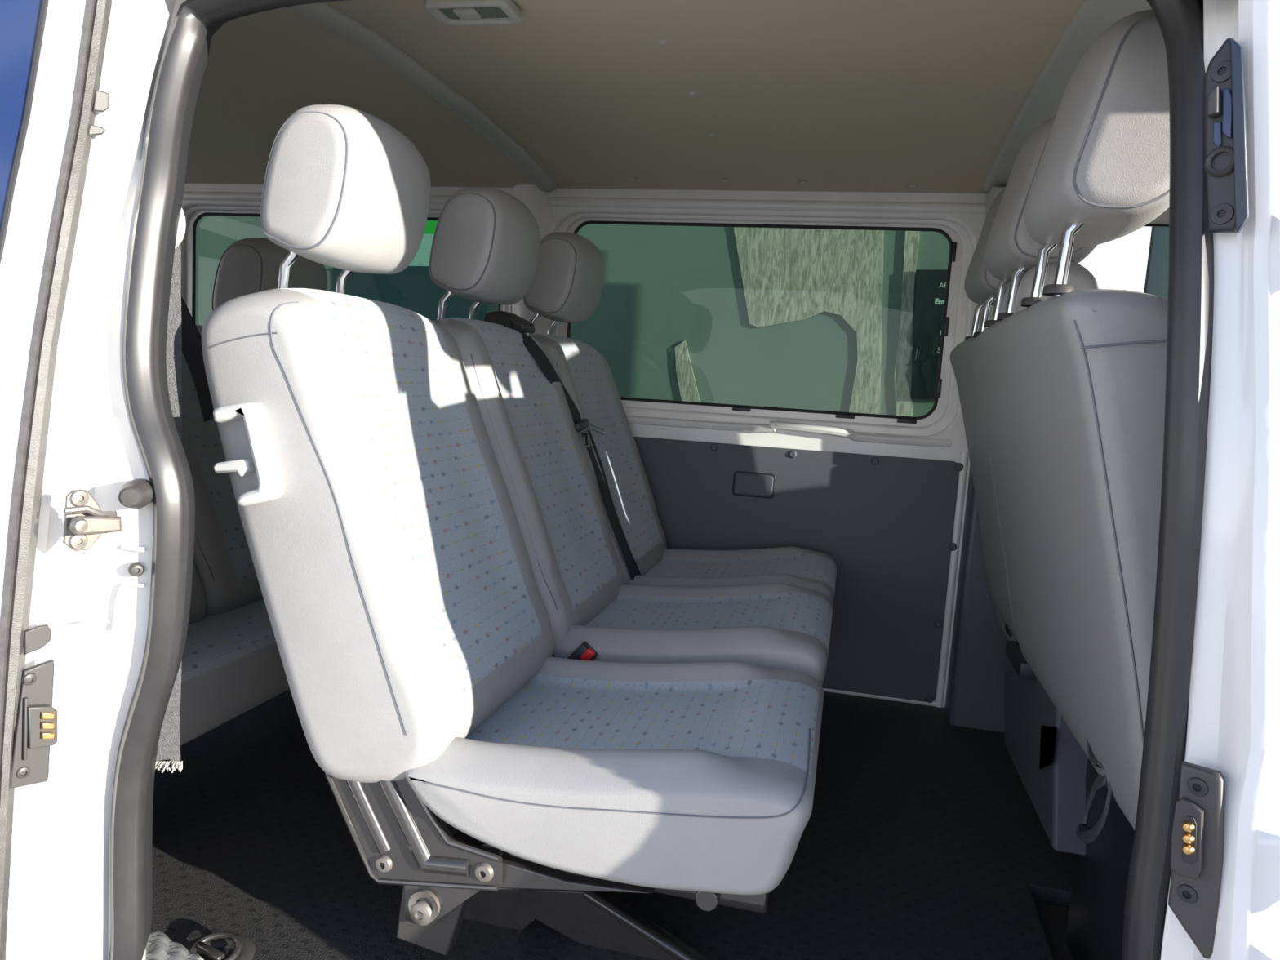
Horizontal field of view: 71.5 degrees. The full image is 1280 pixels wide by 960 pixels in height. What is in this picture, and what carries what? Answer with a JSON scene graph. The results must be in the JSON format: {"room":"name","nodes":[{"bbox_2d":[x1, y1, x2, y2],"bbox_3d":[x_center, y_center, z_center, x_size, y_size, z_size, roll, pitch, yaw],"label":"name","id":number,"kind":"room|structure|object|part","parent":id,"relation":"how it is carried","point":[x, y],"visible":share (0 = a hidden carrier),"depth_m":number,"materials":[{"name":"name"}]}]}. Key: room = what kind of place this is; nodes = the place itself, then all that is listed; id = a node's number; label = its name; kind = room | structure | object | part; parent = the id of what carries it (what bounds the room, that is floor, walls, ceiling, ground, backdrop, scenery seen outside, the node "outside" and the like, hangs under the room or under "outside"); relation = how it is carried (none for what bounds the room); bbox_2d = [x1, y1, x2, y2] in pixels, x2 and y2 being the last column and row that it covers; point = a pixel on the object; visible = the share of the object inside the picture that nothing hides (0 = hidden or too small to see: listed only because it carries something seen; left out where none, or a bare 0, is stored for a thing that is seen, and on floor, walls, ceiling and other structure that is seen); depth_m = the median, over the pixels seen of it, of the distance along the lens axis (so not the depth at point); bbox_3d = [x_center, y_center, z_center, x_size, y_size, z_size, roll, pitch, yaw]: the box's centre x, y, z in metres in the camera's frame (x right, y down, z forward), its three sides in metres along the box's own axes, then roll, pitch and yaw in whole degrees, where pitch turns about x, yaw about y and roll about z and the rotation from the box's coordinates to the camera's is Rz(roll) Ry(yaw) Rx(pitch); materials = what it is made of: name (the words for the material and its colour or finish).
{"room":"vehicle interior","nodes":[
{"label":"vehicle interior","id":0,"kind":"room"},
{"bbox_2d":[17,0,186,959],"bbox_3d":[-1.450,0.065,1.235,1.840,1.541,0.361,5,7,13],"label":"door frame","id":1,"kind":"structure","parent":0,"point":[95,612],"depth_m":1.03,"materials":[{"name":"white paint"}]},
{"bbox_2d":[0,0,121,959],"bbox_3d":[-1.121,-0.065,1.046,1.141,1.042,0.248,5,7,13],"label":"door","id":2,"kind":"structure","parent":1,"relation":"in","point":[56,56],"depth_m":0.94,"materials":[{"name":"white paint"}]},
{"bbox_3d":[-1.089,-0.389,1.043,0.949,0.374,0.043,5,7,14],"label":"glass","id":3,"kind":"part","parent":2,"relation":"part of","materials":[{"name":"blue"}]},
{"bbox_3d":[-0.656,0.263,0.958,0.008,0.135,0.043,9,8,39],"label":"contact plate","id":4,"kind":"part","parent":2,"relation":"part of","materials":[{"name":"grey plastic"}]},
{"bbox_3d":[-0.637,0.275,0.956,0.006,0.011,0.012,9,8,39],"label":"contact blade","id":5,"kind":"part","parent":2,"relation":"part of","materials":[{"name":"gold metal"}]},
{"bbox_3d":[-0.636,0.264,0.955,0.006,0.010,0.012,9,8,39],"label":"contact blade","id":6,"kind":"part","parent":2,"relation":"part of","materials":[{"name":"gold metal"}]},
{"bbox_3d":[-0.636,0.253,0.954,0.006,0.010,0.012,9,8,39],"label":"contact blade","id":7,"kind":"part","parent":2,"relation":"part of","materials":[{"name":"gold metal"}]},
{"bbox_2d":[62,488,121,551],"bbox_3d":[-0.577,0.044,0.935,0.037,0.066,0.050,8,8,35],"label":"hinge","id":8,"kind":"object","parent":1,"relation":"in","point":[85,522],"depth_m":0.93,"materials":[{"name":"metal"}]},
{"bbox_3d":[-0.592,0.043,0.943,0.004,0.066,0.036,8,8,35],"label":"plate","id":9,"kind":"part","parent":8,"relation":"part of","materials":[{"name":"metal"}]},
{"bbox_3d":[-0.569,0.047,0.930,0.017,0.020,0.050,8,8,35],"label":"catch arm","id":10,"kind":"part","parent":8,"relation":"part of","materials":[{"name":"metal"}]},
{"bbox_2d":[118,478,153,509],"bbox_3d":[-0.563,0.017,0.992,0.032,0.034,0.063,1,7,-20],"label":"stopper","id":11,"kind":"object","parent":1,"relation":"attached to","point":[138,493],"visible":1,"depth_m":0.97,"materials":[{"name":"grey plastic"}]},
{"bbox_2d":[128,562,144,577],"bbox_3d":[-0.582,0.104,1.027,0.016,0.016,0.008,-2,8,-40],"label":"screw","id":12,"kind":"object","parent":1,"relation":"attached to","point":[135,569],"visible":1,"depth_m":1.02,"materials":[{"name":"grey metal"}]},
{"bbox_2d":[155,207,186,773],"bbox_3d":[-0.622,0.018,1.157,0.081,0.763,0.045,5,7,13],"label":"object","id":13,"kind":"object","parent":1,"relation":"hanging from","point":[169,743],"visible":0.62,"depth_m":1.15,"materials":[{"name":"beige"}]},
{"bbox_2d":[142,20,229,955],"bbox_3d":[-0.034,0.101,1.002,1.221,1.355,0.160,5,7,13],"label":"door seal","id":14,"kind":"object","parent":1,"relation":"attached to","point":[202,60],"depth_m":1.08,"materials":[{"name":"grey plastic"}]},
{"bbox_2d":[287,2,558,191],"bbox_3d":[-0.423,-0.728,1.778,0.062,0.131,1.421,5,7,13],"label":"trim","id":15,"kind":"structure","parent":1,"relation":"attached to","point":[326,15],"depth_m":1.72,"materials":[{"name":"grey plastic"}]},
{"bbox_2d":[108,0,1213,959],"bbox_3d":[-0.042,0.104,0.968,1.220,1.354,0.147,5,7,13],"label":"seal","id":16,"kind":"object","parent":1,"relation":"attached to","point":[1190,296],"visible":0.9,"depth_m":0.82,"materials":[{"name":"rubber"}]},
{"bbox_2d":[151,688,1075,959],"bbox_3d":[0.048,0.703,1.669,4.660,0.135,1.780,5,7,13],"label":"floor","id":17,"kind":"structure","parent":0,"point":[923,837],"depth_m":1.51,"materials":[{"name":"rubber"}]},
{"bbox_2d":[146,929,204,959],"bbox_3d":[-0.643,0.627,1.187,0.130,0.014,0.048,7,7,31],"label":"strap","id":18,"kind":"object","parent":17,"relation":"on","point":[159,946],"visible":0.67,"depth_m":1.19,"materials":[{"name":"grey fabric"}]},
{"bbox_2d":[186,931,255,959],"bbox_3d":[-0.576,0.638,1.204,0.100,0.021,0.100,5,7,13],"label":"ring","id":19,"kind":"object","parent":17,"relation":"on","point":[219,945],"visible":0.96,"depth_m":1.22,"materials":[{"name":"grey plastic"}]},
{"bbox_2d":[200,946,231,959],"bbox_3d":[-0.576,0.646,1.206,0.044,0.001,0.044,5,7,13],"label":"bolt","id":20,"kind":"object","parent":19,"relation":"on","point":[227,952],"depth_m":1.21,"materials":[{"name":"silver metal"}]},
{"bbox_2d":[179,237,327,746],"bbox_3d":[-0.852,0.006,1.927,0.541,1.067,1.370,5,7,13],"label":"bench","id":21,"kind":"object","parent":17,"relation":"on","point":[232,664],"visible":0.21,"depth_m":1.76,"materials":[{"name":"grey fabric"}]},
{"bbox_3d":[-1.045,0.021,1.515,0.355,0.632,0.480,5,7,13],"label":"backrest","id":22,"kind":"part","parent":21,"relation":"part of","materials":[{"name":"grey fabric"}]},
{"bbox_2d":[181,296,213,422],"bbox_3d":[-0.862,-0.245,1.704,0.175,0.261,0.026,5,7,13],"label":"belt","id":23,"kind":"object","parent":21,"relation":"attached to","point":[192,350],"visible":0.43,"depth_m":1.71,"materials":[{"name":"grey fabric"}]},
{"bbox_3d":[-0.935,-0.024,1.970,0.355,0.632,0.440,5,7,13],"label":"backrest","id":24,"kind":"part","parent":21,"relation":"part of","materials":[{"name":"grey fabric"}]},
{"bbox_2d":[179,599,289,746],"bbox_3d":[-0.865,0.304,1.954,0.528,0.194,1.360,5,7,13],"label":"seat cushion","id":25,"kind":"object","parent":21,"relation":"on","point":[232,664],"depth_m":1.56,"materials":[{"name":"grey fabric"}]},
{"bbox_2d":[201,104,824,959],"bbox_3d":[-0.139,0.127,1.263,0.806,1.219,0.484,5,7,13],"label":"passenger seat","id":26,"kind":"object","parent":17,"relation":"on","point":[409,619],"visible":1,"depth_m":1.12,"materials":[{"name":"grey fabric"}]},
{"bbox_3d":[-0.501,-0.017,1.109,0.049,0.022,0.030,5,7,13],"label":"release lever","id":27,"kind":"part","parent":26,"relation":"part of","materials":[{"name":"grey plastic"}]},
{"bbox_3d":[-0.479,-0.033,1.106,0.087,0.128,0.050,5,7,13],"label":"grip handle","id":28,"kind":"part","parent":26,"relation":"part of","materials":[{"name":"grey plastic"}]},
{"bbox_3d":[-0.471,-0.281,1.190,0.033,0.091,0.013,5,7,13],"label":"headrest post","id":29,"kind":"part","parent":26,"relation":"part of","materials":[{"name":"silver metal"}]},
{"bbox_3d":[-0.439,-0.294,1.322,0.033,0.091,0.013,5,7,13],"label":"headrest post","id":30,"kind":"part","parent":26,"relation":"part of","materials":[{"name":"silver metal"}]},
{"bbox_3d":[-0.351,0.051,1.320,0.355,0.632,0.460,5,7,13],"label":"backrest","id":31,"kind":"part","parent":26,"relation":"part of","materials":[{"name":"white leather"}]},
{"bbox_3d":[-0.290,0.440,1.128,0.245,0.164,0.025,5,7,13],"label":"frame","id":32,"kind":"part","parent":26,"relation":"part of","materials":[{"name":"black metal"}]},
{"bbox_2d":[408,889,439,923],"bbox_3d":[-0.278,0.548,1.144,0.042,0.042,0.006,5,7,13],"label":"bolt","id":33,"kind":"object","parent":26,"relation":"in","point":[424,905],"depth_m":1.14,"materials":[{"name":"metal"}]},
{"bbox_3d":[-0.270,0.569,1.178,0.100,0.105,0.030,5,7,13],"label":"leg","id":34,"kind":"part","parent":26,"relation":"part of","materials":[{"name":"grey metal"}]},
{"bbox_3d":[-0.010,0.482,1.284,0.418,0.047,0.410,5,7,13],"label":"cushion frame","id":35,"kind":"part","parent":26,"relation":"part of","materials":[{"name":"black metal"}]},
{"bbox_2d":[404,656,824,894],"bbox_3d":[-0.009,0.378,1.269,0.514,0.167,0.460,5,7,13],"label":"seat cushion","id":36,"kind":"object","parent":26,"relation":"on","point":[700,777],"depth_m":1.09,"materials":[{"name":"grey fabric"}]},
{"bbox_2d":[428,186,836,685],"bbox_3d":[0.024,0.102,1.949,0.807,1.302,0.956,5,7,13],"label":"seat","id":37,"kind":"object","parent":17,"relation":"on","point":[769,607],"visible":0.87,"depth_m":1.75,"materials":[{"name":"grey fabric"}]},
{"bbox_3d":[-0.360,-0.326,1.646,0.033,0.091,0.013,5,7,13],"label":"headrest post","id":38,"kind":"part","parent":37,"relation":"part of","materials":[{"name":"silver metal"}]},
{"bbox_3d":[-0.329,-0.339,1.778,0.033,0.091,0.013,5,7,13],"label":"headrest post","id":39,"kind":"part","parent":37,"relation":"part of","materials":[{"name":"silver metal"}]},
{"bbox_3d":[-0.239,0.006,1.784,0.355,0.632,0.450,5,7,13],"label":"backrest","id":40,"kind":"part","parent":37,"relation":"part of","materials":[{"name":"grey fabric"}]},
{"bbox_3d":[-0.251,-0.370,2.101,0.033,0.091,0.013,5,7,13],"label":"headrest post","id":41,"kind":"part","parent":37,"relation":"part of","materials":[{"name":"silver metal"}]},
{"bbox_3d":[-0.219,-0.383,2.233,0.033,0.091,0.013,5,7,13],"label":"headrest post","id":42,"kind":"part","parent":37,"relation":"part of","materials":[{"name":"silver metal"}]},
{"bbox_2d":[484,311,640,580],"bbox_3d":[-0.175,-0.059,2.008,0.382,0.615,0.228,0,7,-27],"label":"belt","id":43,"kind":"object","parent":37,"relation":"on","point":[509,320],"visible":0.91,"depth_m":1.99,"materials":[{"name":"black fabric"}]},
{"bbox_3d":[-0.101,-0.119,2.072,0.004,0.031,0.086,6,7,22],"label":"tongue plate","id":44,"kind":"part","parent":43,"relation":"part of","materials":[{"name":"silver metal"}]},
{"bbox_2d":[566,641,597,660],"bbox_3d":[-0.110,0.339,1.541,0.067,0.120,0.024,5,7,13],"label":"seat belt buckle","id":45,"kind":"object","parent":37,"relation":"attached to","point":[584,651],"visible":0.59,"depth_m":1.52,"materials":[{"name":"red plastic"}]},
{"bbox_3d":[-0.131,-0.038,2.232,0.355,0.632,0.455,5,7,13],"label":"backrest","id":46,"kind":"part","parent":37,"relation":"part of","materials":[{"name":"grey fabric"}]},
{"bbox_2d":[553,582,832,685],"bbox_3d":[0.110,0.319,1.733,0.504,0.196,0.455,5,7,13],"label":"seat cushion","id":47,"kind":"object","parent":37,"relation":"on","point":[779,626],"depth_m":1.62,"materials":[{"name":"grey fabric"}]},
{"bbox_2d":[627,546,836,605],"bbox_3d":[0.217,0.275,2.176,0.504,0.196,0.460,5,7,13],"label":"seat cushion","id":48,"kind":"object","parent":37,"relation":"on","point":[804,568],"depth_m":2.18,"materials":[{"name":"grey fabric"}]},
{"bbox_2d":[1004,640,1088,855],"bbox_3d":[0.926,0.465,1.642,0.450,0.270,0.563,5,7,13],"label":"box","id":49,"kind":"object","parent":17,"relation":"on","point":[1051,764],"visible":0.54,"depth_m":1.52,"materials":[{"name":"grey plastic"}]},
{"bbox_2d":[949,187,1018,642],"bbox_3d":[0.993,-0.069,1.856,0.678,1.008,0.450,5,7,13],"label":"seat","id":50,"kind":"object","parent":49,"relation":"on","point":[980,286],"depth_m":1.83,"materials":[{"name":"grey fabric"}]},
{"bbox_3d":[0.713,-0.344,1.864,0.031,0.111,0.013,5,7,13],"label":"headrest post","id":51,"kind":"part","parent":50,"relation":"part of","materials":[{"name":"silver metal"}]},
{"bbox_3d":[0.790,0.016,1.893,0.269,0.628,0.390,5,7,13],"label":"backrest","id":52,"kind":"part","parent":50,"relation":"part of","materials":[{"name":"grey plastic"}]},
{"bbox_3d":[0.681,-0.331,1.732,0.031,0.111,0.013,5,7,13],"label":"headrest post","id":53,"kind":"part","parent":50,"relation":"part of","materials":[{"name":"silver metal"}]},
{"bbox_2d":[994,608,1017,641],"bbox_3d":[1.055,0.349,1.903,0.506,0.177,0.410,5,7,13],"label":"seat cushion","id":54,"kind":"object","parent":50,"relation":"on","point":[1001,622],"depth_m":2.02,"materials":[{"name":"grey fabric"}]},
{"bbox_3d":[0.803,0.314,1.922,0.020,0.045,0.050,5,7,13],"label":"adjuster knob","id":55,"kind":"part","parent":50,"relation":"part of","materials":[{"name":"black plastic"}]},
{"bbox_3d":[0.754,0.349,1.723,0.060,0.030,0.160,5,7,13],"label":"seat rail","id":56,"kind":"part","parent":49,"relation":"part of","materials":[{"name":"plastic"}]},
{"bbox_2d":[968,9,1169,959],"bbox_3d":[0.822,0.152,1.244,0.694,1.329,0.817,5,7,13],"label":"seat","id":57,"kind":"object","parent":17,"relation":"on","point":[1070,371],"visible":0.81,"depth_m":0.99,"materials":[{"name":"grey fabric"}]},
{"bbox_3d":[0.601,-0.306,1.466,0.031,0.111,0.013,5,7,13],"label":"headrest post","id":58,"kind":"part","parent":57,"relation":"part of","materials":[{"name":"silver metal"}]},
{"bbox_3d":[0.569,-0.293,1.334,0.031,0.111,0.013,5,7,13],"label":"headrest post","id":59,"kind":"part","parent":57,"relation":"part of","materials":[{"name":"silver metal"}]},
{"bbox_3d":[0.513,-0.273,1.121,0.031,0.111,0.013,5,7,13],"label":"headrest post","id":60,"kind":"part","parent":57,"relation":"part of","materials":[{"name":"silver metal"}]},
{"bbox_3d":[0.481,-0.260,0.989,0.031,0.111,0.013,5,7,13],"label":"headrest post","id":61,"kind":"part","parent":57,"relation":"part of","materials":[{"name":"silver metal"}]},
{"bbox_3d":[0.635,0.074,1.285,0.269,0.628,0.810,5,7,13],"label":"backrest","id":62,"kind":"part","parent":57,"relation":"part of","materials":[{"name":"grey plastic"}]},
{"bbox_2d":[1075,736,1111,843],"bbox_3d":[0.587,0.400,1.147,0.026,0.149,0.142,5,7,13],"label":"strap","id":63,"kind":"object","parent":57,"relation":"hanging from","point":[1086,834],"visible":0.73,"depth_m":1.13,"materials":[{"name":"black fabric"}]},
{"bbox_3d":[0.837,0.648,1.184,0.360,0.360,0.540,5,7,13],"label":"seat","id":64,"kind":"part","parent":57,"relation":"part of","materials":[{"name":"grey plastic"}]},
{"bbox_2d":[184,0,1151,193],"bbox_3d":[-0.054,-0.711,1.709,4.200,0.142,1.506,5,7,13],"label":"ceiling","id":65,"kind":"structure","parent":0,"point":[811,95],"depth_m":1.73,"materials":[{"name":"beige fabric"}]},
{"bbox_2d":[424,0,521,26],"bbox_3d":[-0.251,-0.711,1.343,0.133,0.018,0.079,5,7,13],"label":"recessed light","id":66,"kind":"object","parent":65,"relation":"in","point":[448,12],"visible":1,"depth_m":1.34,"materials":[{"name":"grey plastic"}]},
{"bbox_2d":[453,7,481,19],"bbox_3d":[-0.261,-0.707,1.346,0.035,0.006,0.030,5,7,13],"label":"switch","id":67,"kind":"object","parent":66,"relation":"attached to","point":[464,13],"depth_m":1.34,"materials":[{"name":"white plastic"}]},
{"bbox_2d":[180,183,1168,707],"bbox_3d":[0.023,-0.083,2.501,4.100,1.435,0.087,5,7,13],"label":"wall","id":68,"kind":"structure","parent":0,"point":[941,435],"depth_m":2.36,"materials":[{"name":"white paint"}]},
{"bbox_2d":[191,212,500,325],"bbox_3d":[-0.915,-0.553,2.715,1.051,0.498,0.015,5,7,13],"label":"window","id":69,"kind":"structure","parent":68,"relation":"in","point":[413,289],"depth_m":2.70,"materials":[{"name":"green glass"}]},
{"bbox_2d":[511,184,553,334],"bbox_3d":[-0.317,-0.307,2.516,0.165,1.034,0.060,5,7,13],"label":"trim","id":70,"kind":"structure","parent":68,"relation":"attached to","point":[531,195],"depth_m":2.48,"materials":[{"name":"white paint"}]},
{"bbox_2d":[732,471,775,498],"bbox_3d":[0.309,0.013,2.415,0.113,0.067,0.007,5,7,13],"label":"lid","id":71,"kind":"object","parent":68,"relation":"attached to","point":[753,485],"visible":1,"depth_m":2.41,"materials":[{"name":"grey plastic"}]},
{"bbox_2d":[567,220,956,423],"bbox_3d":[0.299,-0.440,2.431,1.038,0.507,0.019,5,7,13],"label":"window","id":72,"kind":"structure","parent":68,"relation":"in","point":[843,322],"depth_m":2.42,"materials":[{"name":"green glass"}]},
{"bbox_2d":[633,436,963,702],"bbox_3d":[0.215,0.221,2.461,1.242,0.646,0.010,5,7,13],"label":"trim","id":73,"kind":"structure","parent":68,"relation":"attached to","point":[886,522],"depth_m":2.38,"materials":[{"name":"grey plastic"}]},
{"bbox_2d":[944,464,1015,732],"bbox_3d":[0.948,0.290,2.229,0.278,0.710,0.122,5,7,13],"label":"trim","id":74,"kind":"structure","parent":68,"relation":"attached to","point":[979,661],"depth_m":2.21,"materials":[{"name":"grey plastic"}]},
{"bbox_2d":[977,186,1005,331],"bbox_3d":[0.889,-0.383,2.177,0.125,0.630,0.122,5,7,13],"label":"trim","id":75,"kind":"structure","parent":68,"relation":"attached to","point":[993,193],"depth_m":2.12,"materials":[{"name":"grey plastic"}]},
{"bbox_2d":[1143,224,1168,226],"bbox_3d":[1.448,-0.371,2.136,0.989,0.473,0.015,5,7,13],"label":"window","id":76,"kind":"structure","parent":68,"relation":"in","point":[1146,225],"depth_m":2.15,"materials":[{"name":"grey plastic"}]},
{"bbox_2d":[1160,0,1279,959],"bbox_3d":[0.498,0.238,0.781,0.068,1.541,0.375,4,6,0],"label":"door frame","id":77,"kind":"structure","parent":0,"point":[1233,730],"depth_m":0.74,"materials":[{"name":"white paint"}]},
{"bbox_2d":[982,0,1151,193],"bbox_3d":[0.724,-0.631,1.510,0.091,0.123,1.421,5,7,13],"label":"trim","id":78,"kind":"structure","parent":77,"relation":"attached to","point":[1094,17],"depth_m":1.50,"materials":[{"name":"grey plastic"}]},
{"bbox_2d":[1168,760,1225,959],"bbox_3d":[0.469,0.322,0.749,0.025,0.160,0.043,-3,9,-44],"label":"plate","id":79,"kind":"object","parent":77,"relation":"attached to","point":[1197,834],"visible":1,"depth_m":0.74,"materials":[{"name":"grey plastic"}]},
{"bbox_2d":[1203,37,1249,233],"bbox_3d":[0.497,-0.290,0.751,0.026,0.164,0.049,-3,9,-44],"label":"latch plate","id":80,"kind":"object","parent":77,"relation":"attached to","point":[1225,164],"visible":1,"depth_m":0.75,"materials":[{"name":"grey plastic"}]},
{"bbox_2d":[1248,214,1279,959],"bbox_3d":[1.359,0.330,0.536,1.848,1.522,0.270,5,7,13],"label":"door","id":81,"kind":"structure","parent":77,"relation":"in","point":[1266,874],"depth_m":0.72,"materials":[{"name":"white paint"}]},
{"label":"outside","id":82,"kind":"structure","parent":0,"visible":0},
{"bbox_3d":[0.112,1.340,0.992,60.000,0.040,60.000,5,7,13],"label":"ground","id":83,"kind":"structure","parent":82,"visible":0},
{"bbox_2d":[1078,226,1151,292],"bbox_3d":[1.939,-0.334,4.159,0.625,2.800,0.060,5,7,13],"label":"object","id":84,"kind":"object","parent":83,"relation":"on","point":[1121,263],"visible":0.02,"depth_m":4.01,"materials":[{"name":"white"}]},
{"bbox_2d":[1143,226,1168,300],"bbox_3d":[2.352,-0.197,4.073,0.224,2.600,0.060,5,7,13],"label":"window","id":85,"kind":"structure","parent":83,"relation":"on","point":[1156,283],"depth_m":3.98,"materials":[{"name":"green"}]}
]}

